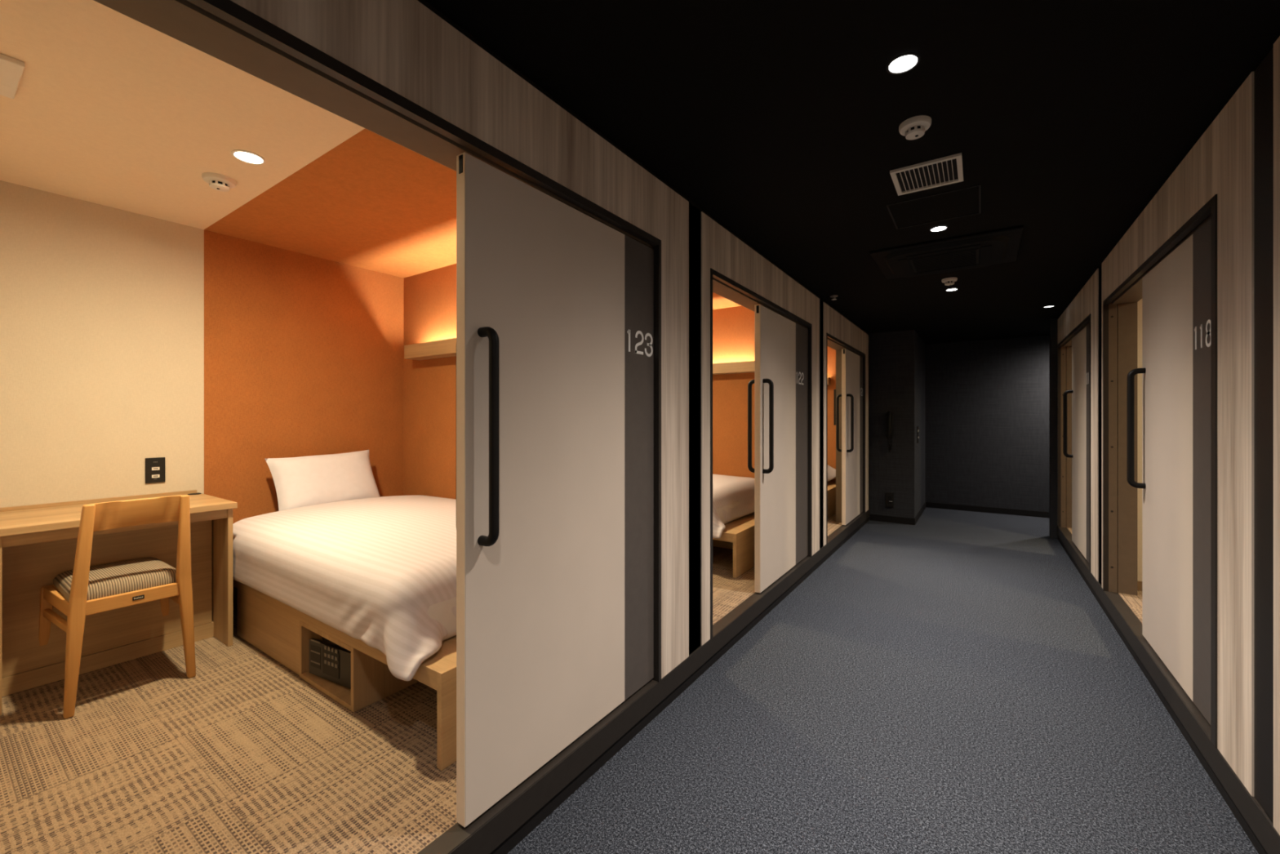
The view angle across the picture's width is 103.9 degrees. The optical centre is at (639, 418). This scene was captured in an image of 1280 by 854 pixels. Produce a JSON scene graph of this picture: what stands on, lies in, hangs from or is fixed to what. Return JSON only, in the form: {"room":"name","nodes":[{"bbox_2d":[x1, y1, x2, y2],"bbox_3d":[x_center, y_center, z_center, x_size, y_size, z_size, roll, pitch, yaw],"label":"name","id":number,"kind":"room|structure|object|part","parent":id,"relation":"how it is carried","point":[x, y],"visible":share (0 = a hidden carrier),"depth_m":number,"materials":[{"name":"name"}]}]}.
{"room":"hotel corridor","nodes":[
{"label":"hotel corridor","id":0,"kind":"room"},
{"bbox_2d":[0,180,403,609],"bbox_3d":[-2.401,0.030,2.798,0.050,2.134,2.238,0,0,34],"label":"wall","id":1,"kind":"structure","parent":0,"point":[102,307],"depth_m":2.66,"materials":[{"name":"paint"}]},
{"bbox_2d":[145,457,164,483],"bbox_3d":[-2.507,0.269,2.589,0.010,0.130,0.076,0,0,34],"label":"wall outlet","id":2,"kind":"object","parent":1,"relation":"attached to","point":[154,467],"visible":1,"depth_m":2.58,"materials":[{"name":"black plastic"}]},
{"bbox_2d":[0,0,456,278],"bbox_3d":[-1.462,-1.057,2.159,2.322,0.040,2.268,0,0,34],"label":"ceiling","id":3,"kind":"structure","parent":0,"point":[108,108],"depth_m":1.93,"materials":[{"name":"white paint"}]},
{"bbox_2d":[0,53,24,98],"bbox_3d":[-1.972,-1.028,1.425,0.263,0.017,0.258,0,0,34],"label":"ceiling vent","id":4,"kind":"object","parent":3,"relation":"in","point":[11,69],"visible":1,"depth_m":1.49,"materials":[{"name":"white plastic"}]},
{"bbox_2d":[201,172,236,191],"bbox_3d":[-1.823,-1.013,2.170,0.116,0.048,0.116,0,0,34],"label":"smoke detector","id":5,"kind":"object","parent":3,"relation":"attached to","point":[220,182],"visible":1,"depth_m":2.15,"materials":[{"name":"white plastic"}]},
{"bbox_2d":[231,149,266,164],"bbox_3d":[-1.552,-1.034,1.986,0.109,0.004,0.109,0,0,34],"label":"recessed light","id":6,"kind":"object","parent":3,"relation":"in","point":[248,157],"visible":1,"depth_m":1.98,"materials":[{"name":"white plastic"}]},
{"bbox_2d":[0,512,841,853],"bbox_3d":[-0.169,1.139,3.981,2.410,0.083,6.736,0,0,34],"label":"floor","id":7,"kind":"structure","parent":0,"point":[243,754],"depth_m":1.59,"materials":[{"name":"carpet"}]},
{"bbox_2d":[38,494,195,718],"bbox_3d":[-2.176,0.709,2.098,0.492,0.774,0.418,0,0,34],"label":"desk chair","id":8,"kind":"object","parent":7,"relation":"on","point":[71,592],"visible":0.98,"depth_m":1.99,"materials":[{"name":"brown wood"}]},
{"bbox_3d":[-2.461,0.894,2.069,0.052,0.404,0.050,0,0,34],"label":"leg","id":9,"kind":"part","parent":8,"relation":"part of","materials":[{"name":"brown wood"}]},
{"bbox_3d":[-2.278,0.714,1.963,0.407,0.052,0.022,0,0,31],"label":"rail","id":10,"kind":"part","parent":8,"relation":"part of","materials":[{"name":"brown wood"}]},
{"bbox_3d":[-2.082,0.709,1.858,0.068,0.774,0.076,0,0,34],"label":"leg","id":11,"kind":"part","parent":8,"relation":"part of","materials":[{"name":"brown wood"}]},
{"bbox_3d":[-2.008,0.714,1.989,0.022,0.052,0.280,0,0,34],"label":"rail","id":12,"kind":"part","parent":8,"relation":"part of","materials":[{"name":"brown wood"}]},
{"bbox_3d":[-1.998,0.375,1.994,0.052,0.106,0.266,0,0,34],"label":"backrest","id":13,"kind":"part","parent":8,"relation":"part of","materials":[{"name":"brown wood"}]},
{"bbox_3d":[-1.994,0.714,1.990,0.002,0.015,0.034,0,0,34],"label":"maker plate","id":14,"kind":"part","parent":8,"relation":"part of","materials":[{"name":"black metal"}]},
{"bbox_3d":[-2.256,0.894,2.371,0.052,0.404,0.055,0,0,34],"label":"leg","id":15,"kind":"part","parent":8,"relation":"part of","materials":[{"name":"brown wood"}]},
{"bbox_3d":[-1.911,0.709,2.110,0.068,0.774,0.056,0,0,34],"label":"leg","id":16,"kind":"part","parent":8,"relation":"part of","materials":[{"name":"brown wood"}]},
{"bbox_2d":[0,489,237,715],"bbox_3d":[-2.384,0.743,2.273,0.567,0.706,0.733,0,0,34],"label":"desk","id":17,"kind":"object","parent":7,"relation":"on","point":[38,542],"visible":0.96,"depth_m":2.20,"materials":[{"name":"brown wood"}]},
{"bbox_3d":[-2.582,0.765,1.990,0.541,0.662,0.019,0,0,34],"label":"panel","id":18,"kind":"part","parent":17,"relation":"part of","materials":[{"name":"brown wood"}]},
{"bbox_3d":[-2.341,0.728,2.240,0.018,0.588,0.665,0,0,34],"label":"panel","id":19,"kind":"part","parent":17,"relation":"part of","materials":[{"name":"brown wood"}]},
{"bbox_3d":[-2.194,0.765,2.561,0.541,0.662,0.019,0,0,34],"label":"panel","id":20,"kind":"part","parent":17,"relation":"part of","materials":[{"name":"brown wood"}]},
{"bbox_2d":[232,578,456,770],"bbox_3d":[-1.181,0.945,2.628,2.141,0.302,1.139,0,0,34],"label":"frame","id":21,"kind":"object","parent":7,"relation":"on","point":[282,632],"visible":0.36,"depth_m":1.97,"materials":[{"name":"brown wood"}]},
{"bbox_3d":[-1.731,0.975,2.331,0.715,0.237,0.018,0,0,34],"label":"panel","id":22,"kind":"part","parent":21,"relation":"part of","materials":[{"name":"brown wood"}]},
{"bbox_2d":[309,636,351,688],"bbox_3d":[-1.168,0.978,2.124,0.350,0.196,0.294,0,0,34],"label":"safe","id":23,"kind":"object","parent":21,"relation":"in","point":[328,660],"visible":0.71,"depth_m":2.02,"materials":[{"name":"black metal"}]},
{"bbox_2d":[426,596,456,640],"bbox_3d":[-1.239,0.710,2.690,1.955,0.170,1.085,0,0,34],"label":"mattress","id":24,"kind":"object","parent":21,"relation":"on","point":[442,612],"visible":0.1,"depth_m":1.77,"materials":[{"name":"white fabric"}]},
{"bbox_2d":[265,449,380,511],"bbox_3d":[-1.928,0.402,3.095,0.252,0.377,0.600,0,0,34],"label":"pillow","id":25,"kind":"object","parent":24,"relation":"on","point":[310,480],"visible":0.84,"depth_m":3.01,"materials":[{"name":"white fabric"}]},
{"bbox_2d":[232,494,456,680],"bbox_3d":[-1.075,0.654,2.525,1.814,0.356,1.213,0,0,34],"label":"duvet","id":26,"kind":"object","parent":24,"relation":"on","point":[371,570],"visible":0.64,"depth_m":1.99,"materials":[{"name":"fabric"}]},
{"bbox_3d":[-0.306,0.945,2.033,0.025,0.302,1.139,0,0,34],"label":"foot panel","id":27,"kind":"part","parent":21,"relation":"part of","materials":[{"name":"brown wood"}]},
{"bbox_2d":[712,511,754,577],"bbox_3d":[0.094,0.945,4.503,2.141,0.302,1.139,0,0,34],"label":"frame","id":28,"kind":"object","parent":7,"relation":"on","point":[738,535],"visible":0.2,"depth_m":3.58,"materials":[{"name":"brown wood"}]},
{"bbox_3d":[0.153,0.976,4.610,2.117,0.239,0.020,0,0,34],"label":"panel","id":29,"kind":"part","parent":28,"relation":"part of","materials":[{"name":"brown wood"}]},
{"bbox_2d":[716,500,745,524],"bbox_3d":[0.036,0.710,4.566,1.955,0.170,1.085,0,0,34],"label":"mattress","id":30,"kind":"object","parent":28,"relation":"on","point":[719,510],"visible":0.08,"depth_m":3.71,"materials":[{"name":"white fabric"}]},
{"bbox_2d":[712,474,754,537],"bbox_3d":[0.200,0.654,4.400,1.814,0.356,1.213,0,0,34],"label":"duvet","id":31,"kind":"object","parent":30,"relation":"on","point":[726,489],"visible":0.21,"depth_m":3.91,"materials":[{"name":"fabric"}]},
{"bbox_3d":[0.969,0.945,3.908,0.025,0.302,1.139,0,0,34],"label":"foot panel","id":32,"kind":"part","parent":28,"relation":"part of","materials":[{"name":"brown wood"}]},
{"bbox_2d":[827,481,835,517],"bbox_3d":[1.331,0.945,6.321,2.141,0.302,1.139,0,0,34],"label":"frame","id":33,"kind":"object","parent":7,"relation":"on","point":[831,485],"visible":0.08,"depth_m":5.65,"materials":[{"name":"brown wood"}]},
{"bbox_3d":[1.273,0.710,6.383,1.955,0.170,1.085,0,0,34],"label":"mattress","id":34,"kind":"object","parent":33,"relation":"on","visible":0},
{"bbox_2d":[827,464,835,481],"bbox_3d":[1.436,0.654,6.217,1.814,0.356,1.213,0,0,34],"label":"duvet","id":35,"kind":"object","parent":34,"relation":"on","point":[831,471],"visible":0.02,"depth_m":6.10,"materials":[{"name":"fabric"}]},
{"bbox_2d":[403,263,456,499],"bbox_3d":[-0.808,0.030,3.075,2.272,2.134,0.014,0,0,34],"label":"wall","id":36,"kind":"structure","parent":0,"point":[429,297],"depth_m":3.52,"materials":[{"name":"orange paint"}]},
{"bbox_2d":[404,337,456,359],"bbox_3d":[-0.883,-0.462,3.049,1.770,0.093,0.115,0,0,34],"label":"shelf","id":37,"kind":"object","parent":36,"relation":"attached to","point":[443,348],"visible":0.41,"depth_m":3.33,"materials":[{"name":"brown wood"}]},
{"bbox_2d":[93,0,869,853],"bbox_3d":[0.210,0.102,2.415,0.156,2.277,9.030,0,0,34],"label":"wall","id":38,"kind":"structure","parent":0,"point":[411,48],"depth_m":1.76,"materials":[{"name":"brown wood"}]},
{"bbox_2d":[186,0,661,681],"bbox_3d":[-0.427,0.176,1.361,0.024,1.842,1.800,0,0,34],"label":"door frame","id":39,"kind":"structure","parent":38,"relation":"attached to","point":[228,11],"depth_m":1.35,"materials":[{"name":"brown metal"}]},
{"bbox_3d":[-0.385,0.051,1.426,0.020,2.093,2.138,0,0,34],"label":"wood panel","id":40,"kind":"part","parent":38,"relation":"part of","materials":[{"name":"beige wood"}]},
{"bbox_2d":[456,151,653,826],"bbox_3d":[-0.188,0.191,1.770,0.169,1.795,1.042,0,0,34],"label":"door","id":41,"kind":"structure","parent":38,"relation":"in","point":[555,303],"depth_m":1.56,"materials":[{"name":"laminate"}]},
{"bbox_3d":[-0.408,0.050,1.355,0.066,0.597,0.027,0,0,34],"label":"handle","id":42,"kind":"part","parent":41,"relation":"part of","materials":[{"name":"black metal"}]},
{"bbox_3d":[-0.403,1.143,1.438,0.064,0.091,2.268,0,0,34],"label":"sill","id":43,"kind":"part","parent":38,"relation":"part of","materials":[{"name":"black wood"}]},
{"bbox_3d":[0.873,1.143,3.314,0.064,0.091,2.268,0,0,34],"label":"sill","id":44,"kind":"part","parent":38,"relation":"part of","materials":[{"name":"wood"}]},
{"bbox_3d":[0.891,0.051,3.301,0.020,2.093,2.138,0,0,34],"label":"wood panel","id":45,"kind":"part","parent":38,"relation":"part of","materials":[{"name":"beige wood"}]},
{"bbox_2d":[710,267,812,639],"bbox_3d":[0.849,0.176,3.236,0.024,1.842,1.800,0,0,34],"label":"door frame","id":46,"kind":"structure","parent":38,"relation":"attached to","point":[713,273],"depth_m":3.03,"materials":[{"name":"brown metal"}]},
{"bbox_2d":[747,304,808,592],"bbox_3d":[1.025,0.191,3.553,0.169,1.795,1.042,0,0,34],"label":"door","id":47,"kind":"structure","parent":38,"relation":"in","point":[780,381],"depth_m":3.38,"materials":[{"name":"laminate"}]},
{"bbox_3d":[0.720,0.050,3.196,0.066,0.597,0.027,0,0,34],"label":"handle","id":48,"kind":"part","parent":47,"relation":"part of","materials":[{"name":"black metal"}]},
{"bbox_3d":[0.805,0.050,3.139,0.066,0.597,0.027,0,0,34],"label":"handle","id":49,"kind":"part","parent":47,"relation":"part of","materials":[{"name":"black metal"}]},
{"bbox_3d":[0.936,0.191,3.423,0.038,1.795,0.722,0,0,34],"label":"panel","id":50,"kind":"part","parent":47,"relation":"part of","materials":[{"name":"laminate"}]},
{"bbox_2d":[833,389,835,425],"bbox_3d":[2.256,-0.115,5.589,0.028,0.380,0.660,0,0,34],"label":"television","id":51,"kind":"object","parent":38,"relation":"attached to","point":[834,390],"visible":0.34,"depth_m":5.32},
{"bbox_3d":[2.129,1.143,5.161,0.064,0.091,2.200,0,0,34],"label":"sill","id":52,"kind":"part","parent":38,"relation":"part of","materials":[{"name":"wood"}]},
{"bbox_2d":[826,332,865,543],"bbox_3d":[2.116,0.176,5.100,0.024,1.842,1.776,0,0,34],"label":"door frame","id":53,"kind":"structure","parent":38,"relation":"attached to","point":[828,335],"depth_m":5.15,"materials":[{"name":"brown metal"}]},
{"bbox_3d":[2.147,0.051,5.149,0.020,2.093,2.070,0,0,34],"label":"wood panel","id":54,"kind":"part","parent":38,"relation":"part of","materials":[{"name":"beige wood"}]},
{"bbox_2d":[835,348,862,524],"bbox_3d":[2.367,0.191,5.527,0.169,1.795,1.042,0,0,34],"label":"door","id":55,"kind":"structure","parent":38,"relation":"in","point":[851,395],"depth_m":5.29,"materials":[{"name":"laminate"}]},
{"bbox_3d":[2.062,0.050,5.170,0.066,0.597,0.027,0,0,34],"label":"handle","id":56,"kind":"part","parent":55,"relation":"part of","materials":[{"name":"black metal"}]},
{"bbox_3d":[2.147,0.050,5.112,0.066,0.597,0.027,0,0,34],"label":"handle","id":57,"kind":"part","parent":55,"relation":"part of","materials":[{"name":"black metal"}]},
{"bbox_3d":[2.279,0.191,5.397,0.038,1.795,0.722,0,0,34],"label":"panel","id":58,"kind":"part","parent":55,"relation":"part of","materials":[{"name":"laminate"}]},
{"bbox_2d":[712,292,742,309],"bbox_3d":[0.123,-1.057,4.489,2.322,0.040,1.169,0,0,34],"label":"ceiling","id":59,"kind":"structure","parent":0,"point":[718,301],"depth_m":4.52,"materials":[{"name":"orange paint"}]},
{"bbox_2d":[712,306,754,478],"bbox_3d":[0.467,0.030,4.951,2.272,2.134,0.014,0,0,34],"label":"wall","id":60,"kind":"structure","parent":0,"point":[733,327],"depth_m":4.67,"materials":[{"name":"orange paint"}]},
{"bbox_2d":[712,360,754,374],"bbox_3d":[0.392,-0.462,4.924,1.770,0.093,0.115,0,0,34],"label":"shelf","id":61,"kind":"object","parent":60,"relation":"attached to","point":[748,366],"visible":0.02,"depth_m":4.55,"materials":[{"name":"brown wood"}]},
{"bbox_2d":[827,346,835,481],"bbox_3d":[1.704,0.030,6.770,2.272,2.134,0.014,0,0,34],"label":"wall","id":62,"kind":"structure","parent":0,"point":[831,352],"depth_m":6.29,"materials":[{"name":"orange paint"}]},
{"bbox_2d":[827,377,830,385],"bbox_3d":[1.629,-0.462,6.743,1.770,0.093,0.115,0,0,34],"label":"shelf","id":63,"kind":"object","parent":62,"relation":"attached to","point":[828,378],"visible":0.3,"depth_m":6.24,"materials":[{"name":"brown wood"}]},
{"bbox_2d":[424,0,1279,344],"bbox_3d":[2.254,-1.052,1.883,3.890,0.050,10.550,0,0,34],"label":"ceiling","id":64,"kind":"structure","parent":0,"point":[780,121],"depth_m":1.68,"materials":[{"name":"black paint"}]},
{"bbox_2d":[830,294,838,300],"bbox_3d":[1.631,-1.012,4.208,0.064,0.031,0.064,0,0,34],"label":"sprinkler head","id":65,"kind":"object","parent":64,"relation":"attached to","point":[833,296],"visible":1,"depth_m":4.20},
{"bbox_2d":[886,52,919,74],"bbox_3d":[0.760,-1.024,1.447,0.087,0.004,0.087,0,0,34],"label":"recessed light","id":66,"kind":"object","parent":64,"relation":"in","point":[905,62],"visible":1,"depth_m":1.45,"materials":[{"name":"white"}]},
{"bbox_2d":[898,115,931,140],"bbox_3d":[0.960,-1.003,1.748,0.100,0.048,0.100,0,0,34],"label":"smoke detector","id":67,"kind":"object","parent":64,"relation":"attached to","point":[914,127],"visible":1,"depth_m":1.72,"materials":[{"name":"white plastic"}]},
{"bbox_2d":[889,152,963,195],"bbox_3d":[1.212,-1.022,2.112,0.251,0.010,0.257,0,0,34],"label":"ceiling vent","id":68,"kind":"object","parent":64,"relation":"in","point":[948,170],"visible":1,"depth_m":2.10,"materials":[{"name":"white plastic"}]},
{"bbox_2d":[885,184,981,229],"bbox_3d":[1.445,-1.025,2.457,0.378,0.003,0.368,0,0,34],"label":"trim","id":69,"kind":"structure","parent":64,"relation":"attached to","point":[979,185],"depth_m":2.40,"materials":[{"name":"black metal"}]},
{"bbox_2d":[928,225,947,231],"bbox_3d":[1.615,-1.024,2.707,0.087,0.004,0.087,0,0,34],"label":"recessed light","id":70,"kind":"object","parent":64,"relation":"in","point":[940,228],"visible":1,"depth_m":2.71,"materials":[{"name":"white"}]},
{"bbox_2d":[869,225,1023,279],"bbox_3d":[1.920,-1.005,3.157,0.755,0.044,0.690,0,0,34],"label":"air conditioner","id":71,"kind":"object","parent":64,"relation":"attached to","point":[984,249],"visible":1,"depth_m":3.04,"materials":[{"name":"black plastic"}]},
{"bbox_2d":[909,248,978,272],"bbox_3d":[1.920,-0.988,3.157,0.360,0.006,0.340,0,0,34],"label":"grille","id":72,"kind":"object","parent":71,"relation":"attached to","point":[969,257],"depth_m":3.14,"materials":[{"name":"black plastic"}]},
{"bbox_2d":[941,277,957,285],"bbox_3d":[2.286,-1.003,3.697,0.100,0.048,0.100,0,0,34],"label":"smoke detector","id":73,"kind":"object","parent":64,"relation":"attached to","point":[948,281],"visible":1,"depth_m":3.67,"materials":[{"name":"white plastic"}]},
{"bbox_2d":[945,288,958,291],"bbox_3d":[2.486,-1.024,3.992,0.087,0.004,0.087,0,0,34],"label":"recessed light","id":74,"kind":"object","parent":64,"relation":"in","point":[949,289],"visible":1,"depth_m":3.98,"materials":[{"name":"white"}]},
{"bbox_2d":[1042,305,1054,307],"bbox_3d":[3.755,-1.024,4.596,0.087,0.004,0.087,0,0,34],"label":"recessed light","id":75,"kind":"object","parent":64,"relation":"in","point":[1047,306],"visible":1,"depth_m":4.59,"materials":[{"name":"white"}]},
{"bbox_2d":[507,506,1258,853],"bbox_3d":[2.205,1.265,1.917,4.010,0.050,10.550,0,0,34],"label":"floor","id":76,"kind":"structure","parent":0,"point":[950,681],"depth_m":1.95,"materials":[{"name":"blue carpet"}]},
{"bbox_2d":[867,329,925,519],"bbox_3d":[3.364,0.106,6.541,0.526,2.267,1.400,0,0,34],"label":"wall","id":77,"kind":"structure","parent":0,"point":[897,359],"depth_m":5.97,"materials":[{"name":"black paint"}]},
{"bbox_2d":[885,411,893,451],"bbox_3d":[2.947,0.157,5.925,0.080,0.472,0.086,0,0,34],"label":"wall telephone","id":78,"kind":"object","parent":77,"relation":"attached to","point":[889,415],"visible":1,"depth_m":5.91,"materials":[{"name":"black plastic"}]},
{"bbox_3d":[2.967,0.305,5.939,0.056,0.176,0.023,0,0,34],"label":"coiled cord","id":79,"kind":"part","parent":78,"relation":"part of","materials":[{"name":"black plastic"}]},
{"bbox_2d":[885,492,893,506],"bbox_3d":[2.966,0.970,5.947,0.085,0.170,0.028,0,0,34],"label":"wall socket","id":80,"kind":"object","parent":77,"relation":"attached to","point":[889,495],"visible":1,"depth_m":5.94,"materials":[{"name":"black plastic"}]},
{"bbox_2d":[870,502,925,524],"bbox_3d":[3.385,1.202,6.521,0.484,0.075,1.408,0,0,34],"label":"baseboard","id":81,"kind":"structure","parent":77,"relation":"attached to","point":[909,521],"depth_m":5.96,"materials":[{"name":"black wood"}]},
{"bbox_2d":[916,426,918,443],"bbox_3d":[3.382,0.200,6.090,0.011,0.200,0.125,0,0,34],"label":"light switch","id":82,"kind":"object","parent":77,"relation":"attached to","point":[917,426],"visible":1,"depth_m":6.04,"materials":[{"name":"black plastic"}]},
{"bbox_2d":[925,335,1048,511],"bbox_3d":[5.375,0.106,6.080,3.450,2.267,0.100,0,0,34],"label":"wall","id":83,"kind":"structure","parent":0,"point":[987,402],"depth_m":6.56,"materials":[{"name":"black paint"}]},
{"bbox_2d":[925,502,1048,518],"bbox_3d":[5.334,1.202,6.043,3.276,0.075,0.008,0,0,34],"label":"baseboard","id":84,"kind":"structure","parent":83,"relation":"attached to","point":[928,504],"depth_m":6.56,"materials":[{"name":"black wood"}]},
{"bbox_2d":[1048,318,1057,538],"bbox_3d":[4.299,0.106,5.200,0.060,2.267,0.125,0,0,34],"label":"wall","id":85,"kind":"structure","parent":0,"point":[1053,322],"depth_m":5.15,"materials":[{"name":"grey paper"}]},
{"bbox_2d":[1118,590,1142,622],"bbox_3d":[3.437,1.139,1.639,2.410,0.083,2.305,0,0,34],"label":"floor","id":86,"kind":"structure","parent":0,"point":[1134,602],"depth_m":2.98,"materials":[{"name":"carpet"}]},
{"bbox_2d":[1137,298,1142,581],"bbox_3d":[4.095,0.030,2.574,2.272,2.134,0.014,0,0,34],"label":"wall","id":87,"kind":"structure","parent":0,"point":[1140,302],"depth_m":3.19,"materials":[{"name":"beige paper"}]},
{"bbox_2d":[1137,580,1142,591],"bbox_3d":[4.090,1.067,2.565,2.272,0.060,0.006,0,0,34],"label":"baseboard","id":88,"kind":"structure","parent":87,"relation":"attached to","point":[1139,583],"depth_m":3.18,"materials":[{"name":"brown wood"}]},
{"bbox_2d":[1057,35,1279,853],"bbox_3d":[1.825,0.102,1.392,0.156,2.277,9.155,0,0,34],"label":"wall","id":89,"kind":"structure","parent":0,"point":[1236,159],"depth_m":1.58,"materials":[{"name":"brown wood"}]},
{"bbox_2d":[1057,313,1090,572],"bbox_3d":[3.731,0.176,4.314,0.024,1.842,1.820,0,0,34],"label":"door frame","id":90,"kind":"structure","parent":89,"relation":"attached to","point":[1087,319],"depth_m":4.92,"materials":[{"name":"brown metal"}]},
{"bbox_2d":[1062,324,1088,562],"bbox_3d":[3.564,0.191,4.010,0.169,1.795,1.042,0,0,34],"label":"door","id":91,"kind":"structure","parent":89,"relation":"in","point":[1080,342],"depth_m":4.11,"materials":[{"name":"laminate"}]},
{"bbox_3d":[3.784,0.050,4.425,0.066,0.597,0.027,0,0,34],"label":"handle","id":92,"kind":"part","parent":91,"relation":"part of","materials":[{"name":"black metal"}]},
{"bbox_3d":[3.653,0.191,4.140,0.038,1.795,0.723,0,0,34],"label":"panel","id":93,"kind":"part","parent":91,"relation":"part of","materials":[{"name":"laminate"}]},
{"bbox_3d":[3.676,0.046,4.230,0.020,2.102,2.120,0,0,34],"label":"wood panel","id":94,"kind":"part","parent":89,"relation":"part of","materials":[{"name":"beige wood"}]},
{"bbox_3d":[3.695,1.143,4.217,0.064,0.091,2.250,0,0,34],"label":"sill","id":95,"kind":"part","parent":89,"relation":"part of","materials":[{"name":"wood"}]},
{"bbox_2d":[1102,194,1217,747],"bbox_3d":[2.446,0.176,2.425,0.024,1.842,1.854,0,0,34],"label":"door frame","id":96,"kind":"structure","parent":89,"relation":"attached to","point":[1210,207],"depth_m":1.70,"materials":[{"name":"brown metal"}]},
{"bbox_2d":[1126,218,1210,724],"bbox_3d":[2.250,0.191,2.077,0.169,1.795,1.042,0,0,34],"label":"door","id":97,"kind":"structure","parent":89,"relation":"in","point":[1175,370],"depth_m":2.08,"materials":[{"name":"laminate"}]},
{"bbox_3d":[2.470,0.050,2.491,0.066,0.597,0.027,0,0,34],"label":"handle","id":98,"kind":"part","parent":97,"relation":"part of","materials":[{"name":"black metal"}]},
{"bbox_3d":[2.338,0.191,2.207,0.038,1.795,0.723,0,0,34],"label":"panel","id":99,"kind":"part","parent":97,"relation":"part of","materials":[{"name":"laminate"}]},
{"bbox_3d":[2.395,0.046,2.347,0.020,2.102,2.175,0,0,34],"label":"wood panel","id":100,"kind":"part","parent":89,"relation":"part of","materials":[{"name":"beige wood"}]},
{"bbox_3d":[2.414,1.143,2.334,0.064,0.091,2.305,0,0,34],"label":"sill","id":101,"kind":"part","parent":89,"relation":"part of","materials":[{"name":"black wood"}]},
{"bbox_3d":[0.454,0.046,-0.508,0.020,2.102,4.470,0,0,34],"label":"wood panel","id":102,"kind":"part","parent":89,"relation":"part of","materials":[{"name":"beige wood"}]}
]}

